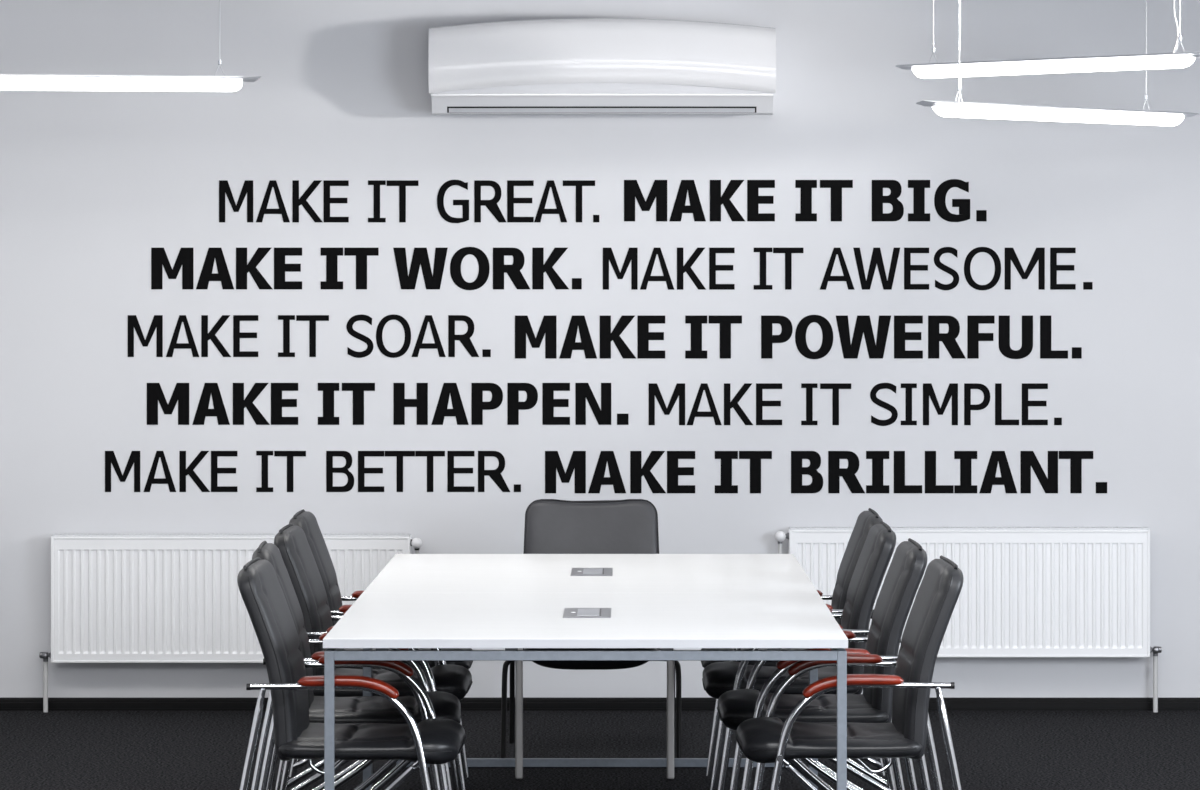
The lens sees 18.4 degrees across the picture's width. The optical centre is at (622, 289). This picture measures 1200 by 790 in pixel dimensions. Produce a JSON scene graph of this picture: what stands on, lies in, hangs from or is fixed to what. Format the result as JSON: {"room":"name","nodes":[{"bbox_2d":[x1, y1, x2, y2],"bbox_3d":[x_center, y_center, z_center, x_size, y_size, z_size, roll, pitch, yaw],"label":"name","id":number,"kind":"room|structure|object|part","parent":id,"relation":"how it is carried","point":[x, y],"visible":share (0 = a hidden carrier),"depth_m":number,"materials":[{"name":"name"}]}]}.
{"room":"conference room","nodes":[
{"label":"conference room","id":0,"kind":"room"},
{"bbox_2d":[0,0,1199,697],"bbox_3d":[0.000,0.105,14.850,8.000,3.150,0.100,0,0,0],"label":"wall","id":1,"kind":"structure","parent":0,"point":[91,182],"depth_m":14.80,"materials":[{"name":"white paint"}]},
{"bbox_2d":[39,534,421,711],"bbox_3d":[-1.560,1.326,14.740,1.523,0.708,0.120,0,0,0],"label":"radiator","id":2,"kind":"object","parent":1,"relation":"attached to","point":[116,598],"visible":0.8,"depth_m":14.70,"materials":[{"name":"white metal"}]},
{"bbox_3d":[-1.559,1.231,14.704,1.418,0.490,0.018,0,0,0],"label":"panel","id":3,"kind":"part","parent":2,"relation":"part of","materials":[{"name":"white metal"}]},
{"bbox_2d":[52,534,410,536],"bbox_3d":[-1.559,0.977,14.735,1.425,0.010,0.059,0,0,0],"label":"grille","id":4,"kind":"object","parent":2,"relation":"attached to","point":[53,535],"depth_m":14.71,"materials":[{"name":"white metal"}]},
{"bbox_3d":[-0.820,1.006,14.713,0.043,0.043,0.065,0,0,0],"label":"thermostat knob","id":5,"kind":"part","parent":2,"relation":"part of","materials":[{"name":"white plastic"}]},
{"bbox_2d":[128,314,490,357],"bbox_3d":[-1.255,0.184,14.799,1.452,0.174,0.002,0,0,0],"label":"wall lettering","id":6,"kind":"object","parent":1,"relation":"attached to","point":[157,322],"depth_m":14.80,"materials":[{"name":"black plastic"}]},
{"bbox_2d":[105,451,520,491],"bbox_3d":[-1.240,0.726,14.799,1.664,0.165,0.002,0,0,0],"label":"wall lettering","id":7,"kind":"object","parent":1,"relation":"attached to","point":[110,457],"depth_m":14.80,"materials":[{"name":"black plastic"}]},
{"bbox_2d":[151,247,581,289],"bbox_3d":[-1.026,-0.086,14.799,1.722,0.174,0.002,0,0,0],"label":"wall lettering","id":8,"kind":"object","parent":1,"relation":"attached to","point":[159,257],"depth_m":14.80,"materials":[{"name":"black paint"}]},
{"bbox_2d":[147,383,628,424],"bbox_3d":[-0.941,0.455,14.799,1.927,0.168,0.002,0,0,0],"label":"wall lettering","id":9,"kind":"object","parent":1,"relation":"attached to","point":[583,391],"depth_m":14.80,"materials":[{"name":"black paint"}]},
{"bbox_2d":[219,180,598,222],"bbox_3d":[-0.855,-0.354,14.799,1.521,0.174,0.002,0,0,0],"label":"wall lettering","id":10,"kind":"object","parent":1,"relation":"attached to","point":[224,187],"depth_m":14.80,"materials":[{"name":"black plastic"}]},
{"bbox_2d":[0,698,1199,710],"bbox_3d":[0.000,1.655,14.790,8.000,0.050,0.020,0,0,0],"label":"baseboard","id":11,"kind":"structure","parent":1,"relation":"attached to","point":[6,704],"depth_m":14.78,"materials":[{"name":"black"}]},
{"bbox_2d":[429,18,775,114],"bbox_3d":[-0.082,-0.883,14.666,1.366,0.378,0.257,0,0,0],"label":"air conditioner","id":12,"kind":"object","parent":1,"relation":"attached to","point":[589,66],"visible":1,"depth_m":14.55,"materials":[{"name":"white plastic"}]},
{"bbox_2d":[515,315,1081,358],"bbox_3d":[0.701,0.188,14.799,2.267,0.178,0.002,0,0,0],"label":"wall lettering","id":13,"kind":"object","parent":1,"relation":"attached to","point":[850,350],"depth_m":14.80,"materials":[{"name":"black plastic"}]},
{"bbox_2d":[624,179,986,221],"bbox_3d":[0.729,-0.357,14.799,1.450,0.172,0.002,0,0,0],"label":"wall lettering","id":14,"kind":"object","parent":1,"relation":"attached to","point":[632,190],"depth_m":14.80,"materials":[{"name":"black paint"}]},
{"bbox_2d":[545,451,1106,492],"bbox_3d":[0.812,0.728,14.799,2.249,0.170,0.002,0,0,0],"label":"wall lettering","id":15,"kind":"object","parent":1,"relation":"attached to","point":[553,462],"depth_m":14.80,"materials":[{"name":"black paint"}]},
{"bbox_2d":[603,247,1092,289],"bbox_3d":[0.899,-0.086,14.799,1.959,0.174,0.002,0,0,0],"label":"wall lettering","id":16,"kind":"object","parent":1,"relation":"attached to","point":[1039,253],"depth_m":14.80,"materials":[{"name":"black paint"}]},
{"bbox_2d":[649,383,1061,425],"bbox_3d":[0.929,0.457,14.799,1.653,0.174,0.002,0,0,0],"label":"wall lettering","id":17,"kind":"object","parent":1,"relation":"attached to","point":[679,390],"depth_m":14.80,"materials":[{"name":"black plastic"}]},
{"bbox_2d":[775,527,1161,711],"bbox_3d":[1.373,1.313,14.740,1.539,0.735,0.120,0,0,0],"label":"radiator","id":18,"kind":"object","parent":1,"relation":"attached to","point":[1026,591],"visible":0.75,"depth_m":14.70,"materials":[{"name":"white metal"}]},
{"bbox_3d":[0.625,0.979,14.713,0.043,0.043,0.065,0,0,0],"label":"thermostat knob","id":19,"kind":"part","parent":18,"relation":"part of","materials":[{"name":"white plastic"}]},
{"bbox_2d":[789,527,1148,529],"bbox_3d":[1.377,0.950,14.735,1.431,0.010,0.059,0,0,0],"label":"grille","id":20,"kind":"object","parent":18,"relation":"attached to","point":[790,528],"depth_m":14.71,"materials":[{"name":"white metal"}]},
{"bbox_3d":[1.377,1.206,14.704,1.424,0.494,0.018,0,0,0],"label":"panel","id":21,"kind":"part","parent":18,"relation":"part of","materials":[{"name":"white metal"}]},
{"bbox_2d":[0,711,1199,789],"bbox_3d":[0.000,1.730,6.700,8.000,0.100,16.400,0,0,0],"label":"floor","id":22,"kind":"structure","parent":0,"point":[40,750],"depth_m":13.47,"materials":[{"name":"carpet"}]},
{"bbox_2d":[237,557,465,789],"bbox_3d":[-0.763,1.215,10.215,0.645,0.934,0.623,0,0,1],"label":"chair","id":23,"kind":"object","parent":22,"relation":"on","point":[438,741],"visible":0.92,"depth_m":10.00,"materials":[{"name":"grey leather"}]},
{"bbox_3d":[-1.024,1.376,9.932,0.131,0.612,0.025,0,0,1],"label":"leg","id":24,"kind":"part","parent":23,"relation":"part of","materials":[{"name":"silver metal"}]},
{"bbox_3d":[-1.016,1.376,10.504,0.131,0.612,0.025,0,0,1],"label":"leg","id":25,"kind":"part","parent":23,"relation":"part of","materials":[{"name":"silver metal"}]},
{"bbox_3d":[-0.961,1.016,10.218,0.176,0.528,0.468,0,0,1],"label":"backrest","id":26,"kind":"part","parent":23,"relation":"part of","materials":[{"name":"grey leather"}]},
{"bbox_3d":[-0.736,1.367,9.928,0.536,0.628,0.022,0,0,1],"label":"leg","id":27,"kind":"part","parent":23,"relation":"part of","materials":[{"name":"silver metal"}]},
{"bbox_3d":[-0.737,1.066,9.928,0.272,0.063,0.050,0,0,1],"label":"armrest","id":28,"kind":"part","parent":23,"relation":"part of","materials":[{"name":"red wood"}]},
{"bbox_3d":[-0.729,1.066,10.501,0.272,0.063,0.050,0,0,1],"label":"armrest","id":29,"kind":"part","parent":23,"relation":"part of","materials":[{"name":"red wood"}]},
{"bbox_3d":[-0.685,1.245,10.214,0.488,0.099,0.489,0,0,1],"label":"seat","id":30,"kind":"part","parent":23,"relation":"part of","materials":[{"name":"black leather"}]},
{"bbox_3d":[-0.729,1.367,10.501,0.536,0.628,0.022,0,0,1],"label":"leg","id":31,"kind":"part","parent":23,"relation":"part of","materials":[{"name":"silver metal"}]},
{"bbox_2d":[251,541,460,789],"bbox_3d":[-0.801,1.215,10.903,0.645,0.934,0.623,0,0,-3],"label":"chair","id":32,"kind":"object","parent":22,"relation":"on","point":[363,709],"visible":0.38,"depth_m":10.74,"materials":[{"name":"black leather"}]},
{"bbox_3d":[-1.045,1.376,10.607,0.131,0.612,0.025,0,0,-3],"label":"leg","id":33,"kind":"part","parent":32,"relation":"part of","materials":[{"name":"silver metal"}]},
{"bbox_3d":[-0.998,1.016,10.895,0.176,0.528,0.468,0,0,-3],"label":"backrest","id":34,"kind":"part","parent":32,"relation":"part of","materials":[{"name":"grey leather"}]},
{"bbox_3d":[-0.758,1.066,10.618,0.272,0.063,0.050,0,0,-3],"label":"armrest","id":35,"kind":"part","parent":32,"relation":"part of","materials":[{"name":"red wood"}]},
{"bbox_3d":[-0.783,1.066,11.191,0.272,0.063,0.050,0,0,-3],"label":"armrest","id":36,"kind":"part","parent":32,"relation":"part of","materials":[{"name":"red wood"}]},
{"bbox_3d":[-0.783,1.367,11.191,0.536,0.628,0.022,0,0,-3],"label":"leg","id":37,"kind":"part","parent":32,"relation":"part of","materials":[{"name":"silver metal"}]},
{"bbox_3d":[-0.757,1.367,10.618,0.536,0.628,0.022,0,0,-3],"label":"leg","id":38,"kind":"part","parent":32,"relation":"part of","materials":[{"name":"silver metal"}]},
{"bbox_3d":[-0.723,1.245,10.907,0.488,0.099,0.489,0,0,-3],"label":"seat","id":39,"kind":"part","parent":32,"relation":"part of","materials":[{"name":"black leather"}]},
{"bbox_2d":[266,523,472,789],"bbox_3d":[-0.805,1.215,11.712,0.645,0.934,0.623,0,0,1],"label":"chair","id":40,"kind":"object","parent":22,"relation":"on","point":[292,543],"visible":0.46,"depth_m":11.52,"materials":[{"name":"black leather"}]},
{"bbox_3d":[-1.066,1.376,11.430,0.131,0.612,0.025,0,0,1],"label":"leg","id":41,"kind":"part","parent":40,"relation":"part of","materials":[{"name":"silver metal"}]},
{"bbox_3d":[-1.058,1.376,12.002,0.131,0.612,0.025,0,0,1],"label":"leg","id":42,"kind":"part","parent":40,"relation":"part of","materials":[{"name":"silver metal"}]},
{"bbox_3d":[-1.003,1.016,11.715,0.176,0.528,0.468,0,0,1],"label":"backrest","id":43,"kind":"part","parent":40,"relation":"part of","materials":[{"name":"grey leather"}]},
{"bbox_3d":[-0.778,1.367,11.425,0.536,0.628,0.022,0,0,1],"label":"leg","id":44,"kind":"part","parent":40,"relation":"part of","materials":[{"name":"silver metal"}]},
{"bbox_3d":[-0.727,1.245,11.711,0.488,0.099,0.489,0,0,1],"label":"seat","id":45,"kind":"part","parent":40,"relation":"part of","materials":[{"name":"black leather"}]},
{"bbox_3d":[-0.771,1.367,11.999,0.536,0.628,0.022,0,0,1],"label":"leg","id":46,"kind":"part","parent":40,"relation":"part of","materials":[{"name":"silver metal"}]},
{"bbox_2d":[275,509,472,789],"bbox_3d":[-0.830,1.215,12.475,0.645,0.934,0.623,0,0,0],"label":"chair","id":47,"kind":"object","parent":22,"relation":"on","point":[306,520],"visible":0.18,"depth_m":12.32,"materials":[{"name":"black leather"}]},
{"bbox_3d":[-1.087,1.376,12.189,0.131,0.612,0.025,0,0,0],"label":"leg","id":48,"kind":"part","parent":47,"relation":"part of","materials":[{"name":"silver metal"}]},
{"bbox_3d":[-1.087,1.376,12.761,0.131,0.612,0.025,0,0,0],"label":"leg","id":49,"kind":"part","parent":47,"relation":"part of","materials":[{"name":"silver metal"}]},
{"bbox_3d":[-1.028,1.016,12.475,0.176,0.528,0.468,0,0,0],"label":"backrest","id":50,"kind":"part","parent":47,"relation":"part of","materials":[{"name":"grey leather"}]},
{"bbox_3d":[-0.800,1.066,12.188,0.272,0.063,0.050,0,0,0],"label":"armrest","id":51,"kind":"part","parent":47,"relation":"part of","materials":[{"name":"red wood"}]},
{"bbox_3d":[-0.800,1.066,12.762,0.272,0.063,0.050,0,0,0],"label":"armrest","id":52,"kind":"part","parent":47,"relation":"part of","materials":[{"name":"red wood"}]},
{"bbox_3d":[-0.799,1.367,12.188,0.536,0.628,0.022,0,0,0],"label":"leg","id":53,"kind":"part","parent":47,"relation":"part of","materials":[{"name":"silver metal"}]},
{"bbox_3d":[-0.752,1.245,12.475,0.488,0.099,0.489,0,0,0],"label":"seat","id":54,"kind":"part","parent":47,"relation":"part of","materials":[{"name":"black leather"}]},
{"bbox_3d":[-0.799,1.367,12.762,0.536,0.628,0.022,0,0,0],"label":"leg","id":55,"kind":"part","parent":47,"relation":"part of","materials":[{"name":"silver metal"}]},
{"bbox_2d":[323,554,847,789],"bbox_3d":[-0.100,1.305,11.449,1.400,0.750,3.181,0,0,0],"label":"conference table","id":56,"kind":"object","parent":22,"relation":"on","point":[511,602],"visible":0.87,"depth_m":10.87,"materials":[{"name":"white laminate"}]},
{"bbox_3d":[-0.784,1.322,9.885,0.026,0.716,0.026,0,0,0],"label":"leg","id":57,"kind":"part","parent":56,"relation":"part of","materials":[{"name":"grey metal"}]},
{"bbox_3d":[-0.784,0.976,10.615,0.026,0.026,1.435,0,0,0],"label":"rail","id":58,"kind":"part","parent":56,"relation":"part of","materials":[{"name":"grey metal"}]},
{"bbox_3d":[-0.784,1.322,11.347,0.026,0.716,0.026,0,0,0],"label":"leg","id":59,"kind":"part","parent":56,"relation":"part of","materials":[{"name":"grey metal"}]},
{"bbox_3d":[-0.357,1.317,12.713,0.026,0.726,0.026,0,0,0],"label":"leg","id":60,"kind":"part","parent":56,"relation":"part of","materials":[{"name":"metal"}]},
{"bbox_3d":[-0.100,0.976,9.885,1.343,0.026,0.026,0,0,0],"label":"rail","id":61,"kind":"part","parent":56,"relation":"part of","materials":[{"name":"grey metal"}]},
{"bbox_2d":[563,608,610,617],"bbox_3d":[-0.103,0.928,10.612,0.134,0.005,0.296,0,0,0],"label":"socket","id":62,"kind":"object","parent":56,"relation":"attached to","point":[568,612],"visible":1,"depth_m":10.59,"materials":[{"name":"grey plastic"}]},
{"bbox_3d":[-0.099,0.927,10.645,0.063,0.002,0.223,0,0,0],"label":"lid","id":63,"kind":"part","parent":62,"relation":"part of","materials":[{"name":"silver metal"}]},
{"bbox_2d":[571,568,612,575],"bbox_3d":[-0.102,0.928,12.154,0.136,0.005,0.302,0,0,0],"label":"socket","id":64,"kind":"object","parent":56,"relation":"attached to","point":[575,571],"visible":1,"depth_m":12.17,"materials":[{"name":"grey plastic"}]},
{"bbox_3d":[-0.099,0.927,12.195,0.063,0.002,0.238,0,0,0],"label":"lid","id":65,"kind":"part","parent":64,"relation":"part of","materials":[{"name":"silver metal"}]},
{"bbox_3d":[-0.100,1.663,13.015,1.343,0.028,0.026,0,0,0],"label":"floor rail","id":66,"kind":"part","parent":56,"relation":"part of","materials":[{"name":"grey metal"}]},
{"bbox_3d":[0.163,1.317,12.713,0.026,0.726,0.026,0,0,0],"label":"leg","id":67,"kind":"part","parent":56,"relation":"part of","materials":[{"name":"metal"}]},
{"bbox_3d":[0.584,1.322,11.347,0.026,0.716,0.026,0,0,0],"label":"leg","id":68,"kind":"part","parent":56,"relation":"part of","materials":[{"name":"grey metal"}]},
{"bbox_3d":[0.584,1.322,9.885,0.026,0.716,0.026,0,0,0],"label":"leg","id":69,"kind":"part","parent":56,"relation":"part of","materials":[{"name":"grey metal"}]},
{"bbox_2d":[500,499,680,757],"bbox_3d":[-0.114,1.233,13.546,0.646,0.899,0.760,0,0,0],"label":"head chair","id":70,"kind":"object","parent":22,"relation":"on","point":[552,526],"visible":0.37,"depth_m":13.82,"materials":[{"name":"leather"}]},
{"bbox_3d":[-0.379,1.498,13.263,0.208,0.370,0.084,0,0,-42],"label":"leg","id":71,"kind":"part","parent":70,"relation":"part of","materials":[{"name":"black"}]},
{"bbox_3d":[-0.350,1.497,13.699,0.143,0.368,0.062,0,0,0],"label":"leg","id":72,"kind":"part","parent":70,"relation":"part of","materials":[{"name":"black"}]},
{"bbox_3d":[-0.118,1.296,13.560,0.485,0.157,0.460,0,0,0],"label":"seat","id":73,"kind":"part","parent":70,"relation":"part of","materials":[{"name":"black leather"}]},
{"bbox_3d":[-0.118,0.984,13.861,0.504,0.393,0.129,0,0,0],"label":"backrest","id":74,"kind":"part","parent":70,"relation":"part of","materials":[{"name":"leather"}]},
{"bbox_3d":[0.124,1.497,13.699,0.140,0.368,0.062,0,0,0],"label":"leg","id":75,"kind":"part","parent":70,"relation":"part of","materials":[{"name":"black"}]},
{"bbox_3d":[0.153,1.498,13.263,0.206,0.370,0.086,0,0,43],"label":"leg","id":76,"kind":"part","parent":70,"relation":"part of","materials":[{"name":"black"}]},
{"bbox_2d":[701,508,896,789],"bbox_3d":[0.586,1.215,12.516,0.645,0.934,0.623,0,0,0],"label":"chair","id":77,"kind":"object","parent":22,"relation":"on","point":[866,520],"visible":0.2,"depth_m":12.38,"materials":[{"name":"black leather"}]},
{"bbox_3d":[0.508,1.245,12.516,0.488,0.099,0.489,0,0,0],"label":"seat","id":78,"kind":"part","parent":77,"relation":"part of","materials":[{"name":"black leather"}]},
{"bbox_3d":[0.554,1.367,12.803,0.536,0.628,0.022,0,0,0],"label":"leg","id":79,"kind":"part","parent":77,"relation":"part of","materials":[{"name":"silver metal"}]},
{"bbox_3d":[0.557,1.367,12.229,0.536,0.628,0.022,0,0,0],"label":"leg","id":80,"kind":"part","parent":77,"relation":"part of","materials":[{"name":"silver metal"}]},
{"bbox_3d":[0.784,1.016,12.517,0.176,0.528,0.468,0,0,0],"label":"backrest","id":81,"kind":"part","parent":77,"relation":"part of","materials":[{"name":"grey leather"}]},
{"bbox_3d":[0.842,1.376,12.803,0.131,0.612,0.025,0,0,0],"label":"leg","id":82,"kind":"part","parent":77,"relation":"part of","materials":[{"name":"silver metal"}]},
{"bbox_2d":[702,521,904,789],"bbox_3d":[0.577,1.215,11.800,0.645,0.934,0.623,0,0,0],"label":"chair","id":83,"kind":"object","parent":22,"relation":"on","point":[719,678],"visible":0.51,"depth_m":11.59,"materials":[{"name":"black leather"}]},
{"bbox_3d":[0.546,1.367,12.087,0.536,0.628,0.022,0,0,0],"label":"leg","id":84,"kind":"part","parent":83,"relation":"part of","materials":[{"name":"silver metal"}]},
{"bbox_3d":[0.499,1.245,11.800,0.488,0.099,0.489,0,0,0],"label":"seat","id":85,"kind":"part","parent":83,"relation":"part of","materials":[{"name":"black leather"}]},
{"bbox_3d":[0.546,1.367,11.513,0.536,0.628,0.022,0,0,0],"label":"leg","id":86,"kind":"part","parent":83,"relation":"part of","materials":[{"name":"silver metal"}]},
{"bbox_3d":[0.775,1.016,11.800,0.176,0.528,0.468,0,0,0],"label":"backrest","id":87,"kind":"part","parent":83,"relation":"part of","materials":[{"name":"grey leather"}]},
{"bbox_3d":[0.834,1.376,12.086,0.131,0.612,0.025,0,0,0],"label":"leg","id":88,"kind":"part","parent":83,"relation":"part of","materials":[{"name":"silver metal"}]},
{"bbox_3d":[0.834,1.376,11.514,0.131,0.612,0.025,0,0,0],"label":"leg","id":89,"kind":"part","parent":83,"relation":"part of","materials":[{"name":"silver metal"}]},
{"bbox_2d":[717,538,930,789],"bbox_3d":[0.605,1.215,10.975,0.645,0.934,0.623,0,0,-1],"label":"chair","id":90,"kind":"object","parent":22,"relation":"on","point":[906,570],"visible":0.66,"depth_m":10.77,"materials":[{"name":"black leather"}]},
{"bbox_3d":[0.571,1.367,11.261,0.536,0.628,0.022,0,0,-1],"label":"leg","id":91,"kind":"part","parent":90,"relation":"part of","materials":[{"name":"silver metal"}]},
{"bbox_3d":[0.527,1.245,10.974,0.488,0.099,0.489,0,0,-1],"label":"seat","id":92,"kind":"part","parent":90,"relation":"part of","materials":[{"name":"black leather"}]},
{"bbox_3d":[0.578,1.367,10.688,0.536,0.628,0.022,0,0,-1],"label":"leg","id":93,"kind":"part","parent":90,"relation":"part of","materials":[{"name":"silver metal"}]},
{"bbox_3d":[0.578,1.066,10.688,0.272,0.063,0.050,0,0,-1],"label":"armrest","id":94,"kind":"part","parent":90,"relation":"part of","materials":[{"name":"red wood"}]},
{"bbox_3d":[0.572,1.066,11.261,0.272,0.063,0.050,0,0,-1],"label":"armrest","id":95,"kind":"part","parent":90,"relation":"part of","materials":[{"name":"red wood"}]},
{"bbox_3d":[0.803,1.016,10.977,0.176,0.528,0.468,0,0,-1],"label":"backrest","id":96,"kind":"part","parent":90,"relation":"part of","materials":[{"name":"grey leather"}]},
{"bbox_3d":[0.859,1.376,11.264,0.131,0.612,0.025,0,0,-1],"label":"leg","id":97,"kind":"part","parent":90,"relation":"part of","materials":[{"name":"silver metal"}]},
{"bbox_3d":[0.866,1.376,10.692,0.131,0.612,0.025,0,0,-1],"label":"leg","id":98,"kind":"part","parent":90,"relation":"part of","materials":[{"name":"silver metal"}]},
{"bbox_2d":[735,555,963,789],"bbox_3d":[0.641,1.215,10.244,0.645,0.934,0.623,0,0,-1],"label":"chair","id":99,"kind":"object","parent":22,"relation":"on","point":[768,739],"visible":0.98,"depth_m":10.04,"materials":[{"name":"black leather"}]},
{"bbox_3d":[0.603,1.367,10.530,0.536,0.628,0.022,0,0,-1],"label":"leg","id":100,"kind":"part","parent":99,"relation":"part of","materials":[{"name":"silver metal"}]},
{"bbox_3d":[0.563,1.245,10.242,0.488,0.099,0.489,0,0,-1],"label":"seat","id":101,"kind":"part","parent":99,"relation":"part of","materials":[{"name":"black leather"}]},
{"bbox_3d":[0.604,1.066,10.530,0.272,0.063,0.050,0,0,-1],"label":"armrest","id":102,"kind":"part","parent":99,"relation":"part of","materials":[{"name":"red wood"}]},
{"bbox_3d":[0.619,1.066,9.956,0.272,0.063,0.050,0,0,-1],"label":"armrest","id":103,"kind":"part","parent":99,"relation":"part of","materials":[{"name":"red wood"}]},
{"bbox_3d":[0.618,1.367,9.956,0.536,0.628,0.022,0,0,-1],"label":"leg","id":104,"kind":"part","parent":99,"relation":"part of","materials":[{"name":"silver metal"}]},
{"bbox_3d":[0.839,1.016,10.249,0.176,0.528,0.468,0,0,-1],"label":"backrest","id":105,"kind":"part","parent":99,"relation":"part of","materials":[{"name":"grey leather"}]},
{"bbox_3d":[0.891,1.376,10.536,0.131,0.612,0.025,0,0,-1],"label":"leg","id":106,"kind":"part","parent":99,"relation":"part of","materials":[{"name":"silver metal"}]},
{"bbox_3d":[0.906,1.376,9.964,0.131,0.612,0.025,0,0,-1],"label":"leg","id":107,"kind":"part","parent":99,"relation":"part of","materials":[{"name":"silver metal"}]},
{"bbox_3d":[0.000,-1.520,6.700,8.000,0.100,16.400,0,0,0],"label":"ceiling","id":108,"kind":"structure","parent":0,"visible":0},
{"bbox_2d":[0,0,261,91],"bbox_3d":[-1.925,-1.091,13.225,1.263,0.758,0.100,0,0,-7],"label":"pendant lamp","id":109,"kind":"object","parent":108,"relation":"hanging from","point":[214,83],"visible":1,"depth_m":13.22,"materials":[{"name":"silver metal"}]},
{"bbox_2d":[0,79,241,91],"bbox_3d":[-1.925,-0.731,13.225,1.122,0.037,0.054,0,0,-7],"label":"diffuser","id":110,"kind":"object","parent":109,"relation":"attached to","point":[195,85],"depth_m":13.22,"materials":[{"name":"white"}]},
{"bbox_2d":[895,0,1199,78],"bbox_3d":[1.549,-1.127,13.415,1.296,0.685,0.100,0,0,37],"label":"pendant lamp","id":111,"kind":"object","parent":108,"relation":"hanging from","point":[1184,59],"visible":1,"depth_m":13.37,"materials":[{"name":"silver metal"}]},
{"bbox_2d":[912,57,1194,78],"bbox_3d":[1.549,-0.803,13.415,1.155,0.037,0.054,0,0,37],"label":"diffuser","id":112,"kind":"object","parent":111,"relation":"attached to","point":[1065,64],"depth_m":13.40,"materials":[{"name":"white plastic"}]},
{"bbox_2d":[916,0,1198,125],"bbox_3d":[1.612,-1.044,13.595,1.404,0.852,0.100,0,0,-39],"label":"pendant lamp","id":113,"kind":"object","parent":108,"relation":"hanging from","point":[957,109],"visible":1,"depth_m":13.52,"materials":[{"name":"silver metal"}]},
{"bbox_2d":[932,106,1183,125],"bbox_3d":[1.612,-0.636,13.595,1.264,0.037,0.054,0,0,-39],"label":"diffuser","id":114,"kind":"object","parent":113,"relation":"attached to","point":[1032,113],"depth_m":13.58,"materials":[{"name":"white plastic"}]}
]}

